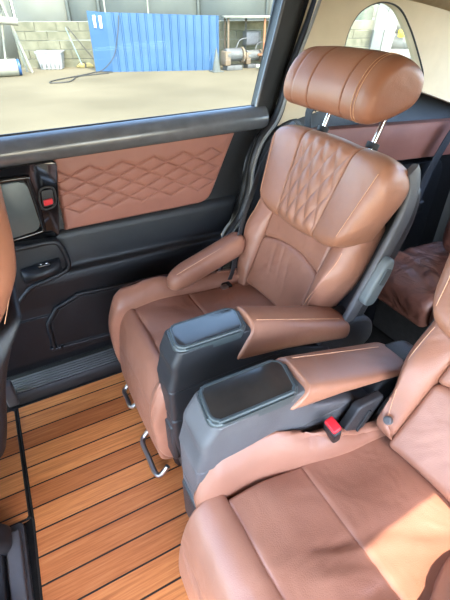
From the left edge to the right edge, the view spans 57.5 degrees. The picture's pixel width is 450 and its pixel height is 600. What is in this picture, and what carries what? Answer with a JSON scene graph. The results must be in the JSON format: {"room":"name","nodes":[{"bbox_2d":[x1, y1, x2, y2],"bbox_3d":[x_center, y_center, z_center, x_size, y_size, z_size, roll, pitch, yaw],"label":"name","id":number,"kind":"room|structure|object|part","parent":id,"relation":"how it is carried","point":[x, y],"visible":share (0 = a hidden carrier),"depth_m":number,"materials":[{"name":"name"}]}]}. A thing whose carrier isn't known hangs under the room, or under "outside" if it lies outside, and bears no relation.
{"room":"car interior","nodes":[
{"label":"car interior","id":0,"kind":"room"},
{"bbox_2d":[16,298,393,599],"bbox_3d":[0.344,0.507,1.274,3.300,0.048,1.680,-17,39,-22],"label":"floor","id":1,"kind":"structure","parent":0,"point":[377,335],"depth_m":1.11,"materials":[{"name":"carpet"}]},
{"bbox_2d":[0,409,31,526],"bbox_3d":[-0.839,0.552,1.159,0.508,0.014,0.416,-17,39,-22],"label":"floor mat","id":2,"kind":"object","parent":1,"relation":"on","point":[14,502],"visible":0.94,"depth_m":1.19,"materials":[{"name":"brown wood"}]},
{"bbox_2d":[0,186,34,599],"bbox_3d":[-0.652,0.265,0.740,0.686,0.971,0.800,-17,39,-22],"label":"seat","id":3,"kind":"object","parent":1,"relation":"on","point":[16,583],"visible":1,"depth_m":0.92,"materials":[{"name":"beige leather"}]},
{"bbox_3d":[-0.582,-0.073,0.850,0.294,0.551,0.360,-17,39,-22],"label":"backrest","id":4,"kind":"part","parent":3,"relation":"part of","materials":[{"name":"beige leather"}]},
{"bbox_3d":[-0.647,0.771,0.847,0.481,0.024,0.426,-17,39,-22],"label":"rail","id":5,"kind":"part","parent":3,"relation":"part of","materials":[{"name":"grey plastic"}]},
{"bbox_2d":[12,371,188,599],"bbox_3d":[-0.052,0.542,1.173,0.970,0.014,1.179,-17,39,-22],"label":"floor mat","id":6,"kind":"object","parent":1,"relation":"on","point":[105,527],"visible":0.35,"depth_m":1.14,"materials":[{"name":"brown wood"}]},
{"bbox_2d":[108,46,423,477],"bbox_3d":[0.062,-0.079,1.138,0.766,1.039,0.532,-17,39,-22],"label":"seat","id":7,"kind":"object","parent":6,"relation":"on","point":[330,221],"visible":0.9,"depth_m":1.02,"materials":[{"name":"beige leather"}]},
{"bbox_3d":[-0.120,0.154,1.211,0.187,0.200,0.330,-17,39,-22],"label":"thigh panel","id":8,"kind":"part","parent":7,"relation":"part of","materials":[{"name":"beige leather"}]},
{"bbox_3d":[-0.006,0.282,1.371,0.480,0.140,0.340,-17,39,-22],"label":"seat","id":9,"kind":"part","parent":7,"relation":"part of","materials":[{"name":"brown leather"}]},
{"bbox_3d":[-0.039,0.061,0.888,0.160,0.010,0.077,-17,39,-22],"label":"tray panel","id":10,"kind":"part","parent":7,"relation":"part of","materials":[{"name":"black plastic"}]},
{"bbox_3d":[-0.058,-0.124,1.287,0.278,0.121,0.075,-22,41,-27],"label":"armrest","id":11,"kind":"part","parent":7,"relation":"part of","materials":[{"name":"beige leather"}]},
{"bbox_3d":[-0.038,0.067,0.893,0.177,0.018,0.093,-17,39,-22],"label":"tray frame","id":12,"kind":"part","parent":7,"relation":"part of","materials":[{"name":"grey plastic"}]},
{"bbox_2d":[220,147,269,289],"bbox_3d":[0.090,-0.287,1.331,0.060,0.462,0.348,27,43,32],"label":"belt","id":13,"kind":"object","parent":7,"relation":"on","point":[226,285],"visible":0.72,"depth_m":1.31,"materials":[{"name":"fabric"}]},
{"bbox_3d":[-0.002,-0.034,1.349,0.022,0.030,0.020,-17,39,-22],"label":"tongue plate","id":14,"kind":"part","parent":13,"relation":"part of","materials":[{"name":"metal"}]},
{"bbox_3d":[0.201,-0.071,1.252,0.156,0.202,0.270,-17,39,-22],"label":"lumbar panel","id":15,"kind":"part","parent":7,"relation":"part of","materials":[{"name":"beige leather"}]},
{"bbox_3d":[0.255,-0.211,1.187,0.152,0.190,0.270,-17,39,-22],"label":"backrest panel","id":16,"kind":"part","parent":7,"relation":"part of","materials":[{"name":"beige leather"}]},
{"bbox_2d":[305,108,316,127],"bbox_3d":[0.259,-0.494,1.235,0.037,0.202,0.054,-6,36,-9],"label":"belt","id":17,"kind":"object","parent":7,"relation":"attached to","point":[308,114],"visible":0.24,"depth_m":1.19,"materials":[{"name":"grey fabric"}]},
{"bbox_3d":[0.262,-0.301,1.094,0.186,0.257,0.198,-17,39,-22],"label":"quilted panel","id":18,"kind":"part","parent":7,"relation":"part of","materials":[{"name":"beige leather"}]},
{"bbox_3d":[0.282,-0.503,1.127,0.066,0.145,0.013,-17,39,-22],"label":"headrest post","id":19,"kind":"part","parent":7,"relation":"part of","materials":[{"name":"silver metal"}]},
{"bbox_3d":[0.375,-0.045,1.018,0.073,0.126,0.027,-17,39,-22],"label":"recline lever","id":20,"kind":"part","parent":7,"relation":"part of","materials":[{"name":"grey plastic"}]},
{"bbox_3d":[0.371,-0.405,0.991,0.066,0.145,0.013,-17,39,-22],"label":"headrest post","id":21,"kind":"part","parent":7,"relation":"part of","materials":[{"name":"silver metal"}]},
{"bbox_2d":[179,254,449,599],"bbox_3d":[0.351,0.261,0.700,0.862,0.999,0.586,-17,39,-22],"label":"seat","id":22,"kind":"object","parent":6,"relation":"on","point":[324,474],"visible":1,"depth_m":0.75,"materials":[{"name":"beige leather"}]},
{"bbox_3d":[0.044,0.170,0.750,0.193,0.018,0.099,-17,39,-22],"label":"tray frame","id":23,"kind":"part","parent":22,"relation":"part of","materials":[{"name":"grey plastic"}]},
{"bbox_3d":[0.043,0.164,0.745,0.176,0.010,0.083,-17,39,-22],"label":"tray panel","id":24,"kind":"part","parent":22,"relation":"part of","materials":[{"name":"black plastic"}]},
{"bbox_3d":[0.163,0.504,0.696,0.172,0.204,0.365,-17,39,-22],"label":"thigh panel","id":25,"kind":"part","parent":22,"relation":"part of","materials":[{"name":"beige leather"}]},
{"bbox_3d":[0.479,0.300,0.759,0.174,0.199,0.270,-17,39,-22],"label":"lumbar panel","id":26,"kind":"part","parent":22,"relation":"part of","materials":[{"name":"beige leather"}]},
{"bbox_3d":[0.553,0.162,0.709,0.169,0.188,0.270,-17,39,-22],"label":"backrest panel","id":27,"kind":"part","parent":22,"relation":"part of","materials":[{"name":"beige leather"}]},
{"bbox_2d":[373,218,449,345],"bbox_3d":[0.998,-0.053,1.306,0.536,0.810,0.930,-17,39,-22],"label":"seat","id":28,"kind":"object","parent":1,"relation":"on","point":[404,309],"visible":0.7,"depth_m":1.54,"materials":[{"name":"brown leather"}]},
{"bbox_2d":[377,242,449,326],"bbox_3d":[0.809,-0.076,1.601,0.440,0.175,0.305,-17,39,-22],"label":"cushion","id":29,"kind":"object","parent":28,"relation":"on","point":[410,288],"depth_m":1.51,"materials":[{"name":"brown leather"}]},
{"bbox_3d":[1.030,-0.322,1.406,0.256,0.489,0.380,-17,39,-22],"label":"backrest","id":30,"kind":"part","parent":28,"relation":"part of","materials":[{"name":"brown leather"}]},
{"bbox_2d":[221,0,449,266],"bbox_3d":[0.555,-0.615,1.669,1.310,1.312,0.095,-17,39,-22],"label":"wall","id":31,"kind":"structure","parent":0,"point":[430,25],"depth_m":1.49,"materials":[{"name":"beige plastic"}]},
{"bbox_2d":[6,345,121,411],"bbox_3d":[-0.496,0.201,1.555,2.200,0.122,0.192,-17,39,-22],"label":"trim","id":32,"kind":"structure","parent":31,"relation":"attached to","point":[30,386],"depth_m":1.47,"materials":[{"name":"plastic"}]},
{"bbox_2d":[0,0,304,377],"bbox_3d":[-0.486,-0.280,1.193,1.705,1.180,0.145,-17,39,-22],"label":"sliding door","id":33,"kind":"structure","parent":31,"relation":"in","point":[95,210],"depth_m":1.30,"materials":[{"name":"black plastic"}]},
{"bbox_2d":[0,160,58,242],"bbox_3d":[-0.855,-0.175,1.033,0.874,0.227,0.047,-17,39,-22],"label":"control panel","id":34,"kind":"object","parent":33,"relation":"attached to","point":[30,188],"depth_m":1.14,"materials":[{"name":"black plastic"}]},
{"bbox_2d":[14,237,65,298],"bbox_3d":[-0.678,-0.046,1.212,0.420,0.237,0.029,-17,39,-22],"label":"door handle","id":35,"kind":"object","parent":33,"relation":"on","point":[30,252],"depth_m":1.23,"materials":[{"name":"black plastic"}]},
{"bbox_2d":[20,257,62,283],"bbox_3d":[-0.547,-0.082,1.229,0.116,0.062,0.048,-17,39,-22],"label":"switch","id":36,"kind":"object","parent":33,"relation":"attached to","point":[37,270],"depth_m":1.22,"materials":[{"name":"black plastic"}]},
{"bbox_3d":[-0.402,0.038,1.457,0.419,0.203,0.014,-17,39,-22],"label":"pocket panel","id":37,"kind":"part","parent":33,"relation":"part of","materials":[{"name":"black plastic"}]},
{"bbox_3d":[-0.596,0.020,1.348,1.464,0.492,0.066,-17,39,-22],"label":"panel","id":38,"kind":"part","parent":33,"relation":"part of","materials":[{"name":"black plastic"}]},
{"bbox_3d":[-0.553,-0.392,1.084,1.565,0.096,0.054,-17,39,-22],"label":"belt trim","id":39,"kind":"part","parent":33,"relation":"part of","materials":[{"name":"black plastic"}]},
{"bbox_3d":[-0.227,-0.393,1.305,0.599,0.235,0.036,-17,39,-22],"label":"leather panel","id":40,"kind":"part","parent":33,"relation":"part of","materials":[{"name":"brown leather"}]},
{"bbox_3d":[0.141,-0.770,1.263,0.102,0.318,0.012,-17,39,-22],"label":"glass","id":41,"kind":"part","parent":33,"relation":"part of","materials":[{"name":"clear glass"}]},
{"bbox_2d":[223,118,300,269],"bbox_3d":[0.126,-0.296,1.578,0.300,0.741,0.050,-17,39,-22],"label":"belt","id":42,"kind":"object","parent":31,"relation":"attached to","point":[257,195],"depth_m":1.45,"materials":[{"name":"black fabric"}]},
{"bbox_2d":[214,0,321,271],"bbox_3d":[0.136,-0.463,1.461,0.420,1.166,0.042,-18,40,-24],"label":"trim","id":43,"kind":"structure","parent":31,"relation":"attached to","point":[306,23],"depth_m":1.37,"materials":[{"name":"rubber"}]},
{"bbox_2d":[255,0,308,133],"bbox_3d":[0.204,-0.810,1.331,0.260,0.480,0.048,-17,39,-22],"label":"trim","id":44,"kind":"structure","parent":31,"relation":"attached to","point":[306,1],"depth_m":1.31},
{"bbox_2d":[312,118,449,159],"bbox_3d":[0.709,-0.654,1.692,1.100,0.201,0.055,-17,39,-22],"label":"trim","id":45,"kind":"structure","parent":31,"relation":"attached to","point":[402,140],"depth_m":1.67,"materials":[{"name":"leather"}]},
{"bbox_2d":[345,1,423,75],"bbox_3d":[0.562,-0.881,1.436,0.441,0.270,0.032,-17,39,-22],"label":"window","id":46,"kind":"structure","parent":31,"relation":"in","point":[393,4],"depth_m":1.40,"materials":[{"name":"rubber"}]},
{"bbox_2d":[398,157,442,251],"bbox_3d":[0.583,-0.358,1.816,0.890,0.500,0.065,-17,39,-22],"label":"trim","id":47,"kind":"structure","parent":31,"relation":"attached to","point":[413,238],"depth_m":1.93,"materials":[{"name":"black plastic"}]},
{"bbox_2d":[416,130,449,212],"bbox_3d":[0.906,-0.580,1.756,0.216,0.380,0.042,-28,44,-33],"label":"belt","id":48,"kind":"object","parent":31,"relation":"attached to","point":[446,140],"visible":0.71,"depth_m":1.76,"materials":[{"name":"black fabric"}]},
{"bbox_2d":[410,0,449,10],"bbox_3d":[0.249,-0.432,0.424,3.000,0.315,1.620,-17,39,-22],"label":"ceiling","id":49,"kind":"structure","parent":0,"point":[443,4],"depth_m":1.41,"materials":[{"name":"beige fabric"}]},
{"bbox_2d":[432,191,449,242],"bbox_3d":[1.553,-0.225,1.554,0.050,0.810,1.600,-17,39,-22],"label":"belt","id":50,"kind":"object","parent":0,"point":[438,237],"depth_m":2.21,"materials":[{"name":"black fabric"}]},
{"label":"outside","id":51,"kind":"structure","parent":0,"visible":0},
{"bbox_2d":[0,64,258,271],"bbox_3d":[2.681,-14.384,22.800,110.000,0.200,95.000,-17,39,-22],"label":"ground","id":52,"kind":"structure","parent":51,"point":[28,101],"depth_m":8.69,"materials":[{"name":"concrete"}]},
{"bbox_2d":[0,59,21,76],"bbox_3d":[-5.721,-6.098,10.770,0.650,0.400,0.400,-17,39,-22],"label":"drum","id":53,"kind":"object","parent":52,"relation":"on","point":[8,67],"visible":1,"depth_m":10.67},
{"bbox_2d":[0,0,33,72],"bbox_3d":[-5.794,-7.008,10.902,0.867,1.738,0.365,-17,39,-22],"label":"rack","id":54,"kind":"object","parent":52,"relation":"on","point":[2,4],"visible":0.83,"depth_m":10.99,"materials":[{"name":"white metal"}]},
{"bbox_3d":[-5.898,-7.009,10.906,0.359,1.730,0.060,-17,39,-22],"label":"leg","id":55,"kind":"part","parent":54,"relation":"part of","materials":[{"name":"grey metal"}]},
{"bbox_2d":[0,16,17,25],"bbox_3d":[-5.753,-7.044,10.329,0.987,0.240,0.202,-17,39,-22],"label":"pipe","id":56,"kind":"object","parent":54,"relation":"on","point":[3,20],"visible":1,"depth_m":10.40,"materials":[{"name":"white metal"}]},
{"bbox_2d":[34,50,64,69],"bbox_3d":[-5.108,-7.061,12.056,0.763,0.460,0.526,-4,36,-6],"label":"plastic tub","id":57,"kind":"object","parent":52,"relation":"on","point":[47,59],"visible":1,"depth_m":11.88,"materials":[{"name":"grey plastic"}]},
{"bbox_2d":[65,27,82,64],"bbox_3d":[-4.402,-7.386,11.943,0.455,0.931,0.027,20,40,25],"label":"stick","id":58,"kind":"object","parent":52,"relation":"on","point":[65,27],"visible":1,"depth_m":11.93,"materials":[{"name":"white metal"}]},
{"bbox_2d":[67,26,93,59],"bbox_3d":[-4.112,-7.371,11.991,0.838,1.057,0.028,3,36,4],"label":"pole","id":59,"kind":"object","parent":52,"relation":"on","point":[67,26],"visible":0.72,"depth_m":11.92,"materials":[{"name":"grey metal"}]},
{"bbox_2d":[49,71,112,83],"bbox_3d":[-3.759,-5.830,10.716,0.509,0.035,2.246,13,38,17],"label":"cable","id":60,"kind":"object","parent":52,"relation":"on","point":[87,74],"visible":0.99,"depth_m":10.76,"materials":[{"name":"black rubber"}]},
{"bbox_2d":[76,62,93,67],"bbox_3d":[-4.230,-7.091,12.386,0.536,0.147,0.160,-4,36,-6],"label":"bundle","id":61,"kind":"object","parent":52,"relation":"on","point":[85,65],"visible":0.95,"depth_m":12.34,"materials":[{"name":"yellow"}]},
{"bbox_2d":[0,0,272,63],"bbox_3d":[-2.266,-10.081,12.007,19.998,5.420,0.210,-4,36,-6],"label":"warehouse","id":62,"kind":"structure","parent":52,"relation":"on","point":[24,10],"depth_m":12.65,"materials":[{"name":"paint"}]},
{"bbox_3d":[-9.315,-9.587,11.321,5.799,5.420,0.150,-4,36,-6],"label":"wall panel","id":63,"kind":"part","parent":62,"relation":"part of","materials":[{"name":"paint"}]},
{"bbox_3d":[-5.594,-9.857,11.696,1.540,5.420,0.150,-4,36,-6],"label":"wall panel","id":64,"kind":"part","parent":62,"relation":"part of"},
{"bbox_3d":[-4.324,-9.949,11.824,0.860,5.420,0.150,-4,36,-6],"label":"wall panel","id":65,"kind":"part","parent":62,"relation":"part of","materials":[{"name":"grey metal"}]},
{"bbox_3d":[-2.369,-10.091,12.021,3.000,5.420,0.150,-4,36,-6],"label":"wall panel","id":66,"kind":"part","parent":62,"relation":"part of","materials":[{"name":"grey metal"}]},
{"bbox_3d":[0.241,-10.280,12.285,2.140,5.420,0.150,-4,36,-6],"label":"wall panel","id":67,"kind":"part","parent":62,"relation":"part of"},
{"bbox_3d":[2.225,-10.424,12.485,1.740,5.420,0.150,-4,36,-6],"label":"wall panel","id":68,"kind":"part","parent":62,"relation":"part of","materials":[{"name":"grey metal"}]},
{"bbox_2d":[86,0,218,71],"bbox_3d":[-1.919,-7.444,11.167,3.522,2.120,0.208,-4,36,-5],"label":"corrugated fence","id":69,"kind":"object","parent":52,"relation":"on","point":[146,41],"visible":0.92,"depth_m":11.34,"materials":[{"name":"blue metal"}]},
{"bbox_2d":[96,15,118,72],"bbox_3d":[-3.188,-6.905,11.101,0.843,1.324,0.096,-13,38,-17],"label":"rope","id":70,"kind":"object","parent":69,"relation":"hanging from","point":[118,15],"visible":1,"depth_m":11.18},
{"bbox_2d":[13,20,373,67],"bbox_3d":[0.485,-8.012,12.784,13.317,1.155,0.335,-4,36,-6],"label":"wall","id":71,"kind":"structure","parent":52,"relation":"on","point":[33,36],"depth_m":12.26,"materials":[{"name":"paint"}]},
{"bbox_2d":[209,48,223,72],"bbox_3d":[-0.242,-6.715,11.474,0.320,0.580,0.320,-17,39,-22],"label":"traffic cone","id":72,"kind":"object","parent":52,"relation":"on","point":[216,66],"visible":1,"depth_m":11.48,"materials":[{"name":"grey plastic"}]},
{"bbox_2d":[221,37,246,70],"bbox_3d":[0.268,-7.081,11.797,0.720,0.796,0.400,-17,39,-22],"label":"engine","id":73,"kind":"object","parent":52,"relation":"on","point":[228,55],"visible":1,"depth_m":11.73,"materials":[{"name":"metal"}]},
{"bbox_3d":[0.224,-7.053,11.789,0.520,0.320,0.320,-17,39,-22],"label":"motor","id":74,"kind":"part","parent":73,"relation":"part of","materials":[{"name":"grey metal"}]},
{"bbox_2d":[221,15,269,55],"bbox_3d":[1.087,-7.713,12.252,2.300,1.290,1.000,-4,36,-6],"label":"shelter","id":75,"kind":"object","parent":52,"relation":"on","point":[222,16],"visible":0.37,"depth_m":11.83,"materials":[{"name":"metal"}]},
{"bbox_3d":[-0.004,-7.849,12.484,0.059,1.240,0.059,-3,36,-4],"label":"post","id":76,"kind":"part","parent":75,"relation":"part of","materials":[{"name":"metal"}]},
{"bbox_3d":[0.094,-7.385,11.840,0.059,1.240,0.059,26,43,31],"label":"post","id":77,"kind":"part","parent":75,"relation":"part of","materials":[{"name":"wood"}]},
{"bbox_3d":[0.623,-7.836,12.466,0.059,1.240,0.059,-3,36,-4],"label":"post","id":78,"kind":"part","parent":75,"relation":"part of","materials":[{"name":"grey metal"}]},
{"bbox_2d":[243,30,260,44],"bbox_3d":[0.804,-7.854,12.285,0.500,0.360,0.266,-17,39,-22],"label":"control box","id":79,"kind":"object","parent":75,"relation":"attached to","point":[254,36],"visible":0.88,"depth_m":12.18,"materials":[{"name":"grey plastic"}]},
{"bbox_3d":[0.818,-7.777,12.178,0.400,0.280,0.020,-17,39,-22],"label":"door","id":80,"kind":"part","parent":79,"relation":"part of","materials":[{"name":"grey plastic"}]},
{"bbox_3d":[1.136,-7.461,11.945,0.059,1.240,0.059,26,43,31],"label":"post","id":81,"kind":"part","parent":75,"relation":"part of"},
{"bbox_2d":[243,41,262,67],"bbox_3d":[0.852,-7.340,12.256,0.614,0.680,0.340,-17,39,-22],"label":"pump","id":82,"kind":"object","parent":52,"relation":"on","point":[250,54],"visible":0.85,"depth_m":12.18,"materials":[{"name":"metal"}]},
{"bbox_3d":[0.814,-7.314,12.249,0.442,0.272,0.272,-17,39,-22],"label":"motor","id":83,"kind":"part","parent":82,"relation":"part of","materials":[{"name":"grey metal"}]},
{"bbox_2d":[356,3,410,58],"bbox_3d":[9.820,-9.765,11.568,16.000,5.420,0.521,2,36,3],"label":"building","id":84,"kind":"structure","parent":52,"relation":"on","point":[384,36],"depth_m":12.76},
{"bbox_2d":[398,29,403,36],"bbox_3d":[5.568,-8.381,12.882,0.240,0.200,0.050,2,36,3],"label":"sign","id":85,"kind":"object","parent":84,"relation":"attached to","point":[400,33],"visible":0.49,"depth_m":12.88,"materials":[{"name":"yellow"}]}
]}

